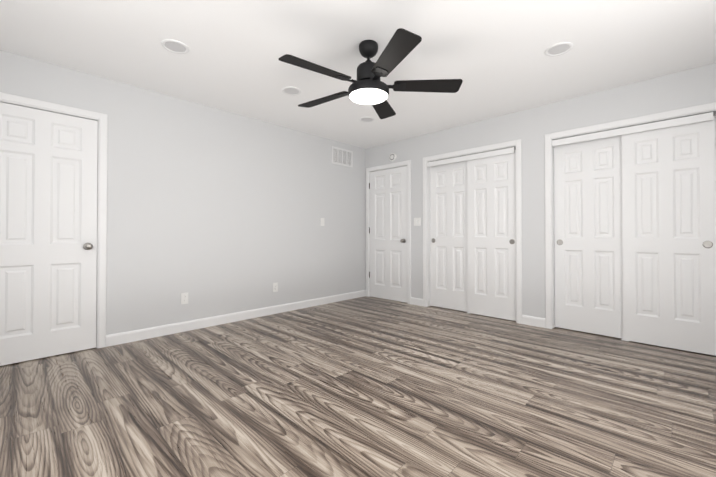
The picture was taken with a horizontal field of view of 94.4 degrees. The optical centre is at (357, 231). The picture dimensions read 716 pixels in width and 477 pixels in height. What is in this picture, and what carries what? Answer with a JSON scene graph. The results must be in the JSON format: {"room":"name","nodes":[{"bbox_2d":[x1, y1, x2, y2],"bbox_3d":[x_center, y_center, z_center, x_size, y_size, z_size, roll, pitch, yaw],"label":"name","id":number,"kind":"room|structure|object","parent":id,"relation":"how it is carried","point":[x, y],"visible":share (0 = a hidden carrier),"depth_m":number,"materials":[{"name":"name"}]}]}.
{"room":"empty bedroom","nodes":[
{"label":"empty bedroom","id":0,"kind":"room"},
{"bbox_2d":[0,50,364,334],"bbox_3d":[-1.560,-0.168,3.859,0.120,2.440,4.940,-1,-1,44],"label":"wall","id":1,"kind":"structure","parent":0,"point":[211,211],"depth_m":3.66,"materials":[{"name":"grey paint"}]},
{"bbox_2d":[0,102,97,365],"bbox_3d":[-2.577,0.019,2.707,0.105,2.030,0.711,-1,-1,44],"label":"door","id":2,"kind":"structure","parent":1,"relation":"in","point":[48,227],"depth_m":2.74,"materials":[{"name":"white wood"}]},
{"bbox_2d":[0,92,107,347],"bbox_3d":[-2.623,-0.014,2.752,0.138,2.112,0.851,-1,-1,44],"label":"door frame","id":3,"kind":"structure","parent":1,"relation":"attached to","point":[101,119],"depth_m":2.98,"materials":[{"name":"white wood"}]},
{"bbox_2d":[181,293,187,303],"bbox_3d":[-1.823,0.704,3.489,0.008,0.115,0.070,-1,-1,44],"label":"outlet","id":4,"kind":"object","parent":1,"relation":"attached to","point":[184,298],"visible":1,"depth_m":3.48,"materials":[{"name":"white plastic"}]},
{"bbox_2d":[106,290,364,346],"bbox_3d":[-1.512,1.001,3.801,0.014,0.102,4.700,-1,-1,44],"label":"baseboard","id":5,"kind":"structure","parent":1,"relation":"attached to","point":[136,335],"depth_m":3.72,"materials":[{"name":"white wood"}]},
{"bbox_2d":[273,283,277,291],"bbox_3d":[-1.064,0.718,4.268,0.008,0.115,0.070,-1,-1,44],"label":"outlet","id":6,"kind":"object","parent":1,"relation":"attached to","point":[275,287],"visible":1,"depth_m":4.27,"materials":[{"name":"white plastic"}]},
{"bbox_2d":[332,146,352,166],"bbox_3d":[-0.240,-1.151,5.130,0.011,0.260,0.430,-1,-1,44],"label":"air vent","id":7,"kind":"object","parent":1,"relation":"in","point":[342,157],"visible":1,"depth_m":5.12,"materials":[{"name":"white metal"}]},
{"bbox_2d":[0,296,715,476],"bbox_3d":[-0.019,1.093,2.892,5.620,0.100,5.720,-1,-1,44],"label":"floor","id":8,"kind":"structure","parent":0,"point":[365,386],"depth_m":2.01,"materials":[{"name":"brown wood"}]},
{"bbox_2d":[0,0,715,148],"bbox_3d":[-0.019,-1.447,2.915,5.620,0.100,5.720,-1,-1,44],"label":"ceiling","id":9,"kind":"structure","parent":0,"point":[494,57],"depth_m":2.54,"materials":[{"name":"white paint"}]},
{"bbox_2d":[161,39,188,53],"bbox_3d":[-1.382,-1.397,2.509,0.189,0.010,0.189,-1,-1,44],"label":"recessed light","id":10,"kind":"object","parent":9,"relation":"in","point":[175,46],"visible":1,"depth_m":2.50,"materials":[{"name":"white plastic"}]},
{"bbox_2d":[282,87,300,94],"bbox_3d":[-0.657,-1.389,3.283,0.189,0.010,0.189,-1,-1,44],"label":"recessed light","id":11,"kind":"object","parent":9,"relation":"in","point":[291,90],"visible":1,"depth_m":3.27,"materials":[{"name":"white plastic"}]},
{"bbox_2d":[359,117,374,121],"bbox_3d":[0.110,-1.382,4.095,0.189,0.010,0.189,-1,-1,44],"label":"recessed light","id":12,"kind":"object","parent":9,"relation":"in","point":[366,119],"visible":1,"depth_m":4.09,"materials":[{"name":"white plastic"}]},
{"bbox_2d":[278,28,462,118],"bbox_3d":[0.044,-1.194,2.488,1.326,0.412,1.330,-1,-1,44],"label":"ceiling fan","id":13,"kind":"object","parent":9,"relation":"hanging from","point":[368,87],"visible":1,"depth_m":2.40,"materials":[{"name":"black metal"}]},
{"bbox_2d":[544,42,572,55],"bbox_3d":[1.539,-1.396,2.543,0.189,0.010,0.189,-1,-1,44],"label":"recessed light","id":14,"kind":"object","parent":9,"relation":"in","point":[561,48],"visible":1,"depth_m":2.54,"materials":[{"name":"white plastic"}]},
{"bbox_2d":[365,63,715,317],"bbox_3d":[1.740,-0.167,4.010,4.640,2.440,0.120,-1,-1,44],"label":"wall","id":15,"kind":"structure","parent":0,"point":[530,128],"depth_m":3.70,"materials":[{"name":"grey paint"}]},
{"bbox_2d":[370,166,406,302],"bbox_3d":[0.452,0.041,5.161,0.750,2.030,0.105,-1,-1,44],"label":"hall door","id":16,"kind":"structure","parent":15,"relation":"in","point":[388,233],"depth_m":5.16,"materials":[{"name":"white wood"}]},
{"bbox_2d":[366,160,410,303],"bbox_3d":[0.496,0.008,5.207,0.890,2.112,0.138,-1,-1,44],"label":"door frame","id":17,"kind":"structure","parent":15,"relation":"attached to","point":[391,166],"depth_m":5.06,"materials":[{"name":"white wood"}]},
{"bbox_2d":[389,153,396,161],"bbox_3d":[0.528,-1.142,5.088,0.132,0.132,0.038,-1,-1,44],"label":"smoke detector","id":18,"kind":"object","parent":15,"relation":"attached to","point":[392,157],"visible":0.98,"depth_m":5.07,"materials":[{"name":"white plastic"}]},
{"bbox_2d":[414,218,420,225],"bbox_3d":[0.853,-0.143,4.782,0.116,0.115,0.010,-1,-1,44],"label":"light switch","id":19,"kind":"object","parent":15,"relation":"attached to","point":[417,221],"visible":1,"depth_m":4.78,"materials":[{"name":"white plastic"}]},
{"bbox_2d":[430,161,467,311],"bbox_3d":[1.257,0.043,4.521,0.607,2.015,0.036,-1,-1,44],"label":"closet door leaf","id":20,"kind":"structure","parent":15,"relation":"in","point":[448,243],"depth_m":4.52,"materials":[{"name":"white wood"}]},
{"bbox_2d":[365,290,545,327],"bbox_3d":[1.694,1.002,3.951,4.400,0.102,0.014,-1,-1,44],"label":"baseboard","id":21,"kind":"structure","parent":15,"relation":"attached to","point":[534,321],"depth_m":3.72,"materials":[{"name":"white wood"}]},
{"bbox_2d":[423,139,521,323],"bbox_3d":[1.437,0.000,4.291,1.324,2.112,0.138,-1,-1,44],"label":"trim","id":22,"kind":"structure","parent":15,"relation":"attached to","point":[503,148],"depth_m":4.17,"materials":[{"name":"white wood"}]},
{"bbox_2d":[467,150,515,320],"bbox_3d":[1.642,0.039,4.087,0.607,2.015,0.036,-1,-1,44],"label":"closet door leaf","id":23,"kind":"structure","parent":15,"relation":"in","point":[491,225],"depth_m":4.06,"materials":[{"name":"white wood"}]},
{"bbox_2d":[554,135,622,338],"bbox_3d":[2.382,0.033,3.426,0.617,2.015,0.036,-1,-1,44],"label":"closet door leaf","id":24,"kind":"structure","parent":15,"relation":"in","point":[588,236],"depth_m":3.41,"materials":[{"name":"white wood"}]},
{"bbox_2d":[545,102,715,341],"bbox_3d":[2.566,-0.010,3.193,1.344,2.112,0.138,-1,-1,44],"label":"trim","id":25,"kind":"structure","parent":15,"relation":"attached to","point":[687,115],"depth_m":3.40,"materials":[{"name":"white wood"}]},
{"bbox_2d":[622,116,715,355],"bbox_3d":[2.775,0.029,2.985,0.617,2.015,0.036,-1,-1,44],"label":"closet door leaf","id":26,"kind":"structure","parent":15,"relation":"in","point":[669,228],"depth_m":2.95,"materials":[{"name":"white wood"}]}
]}

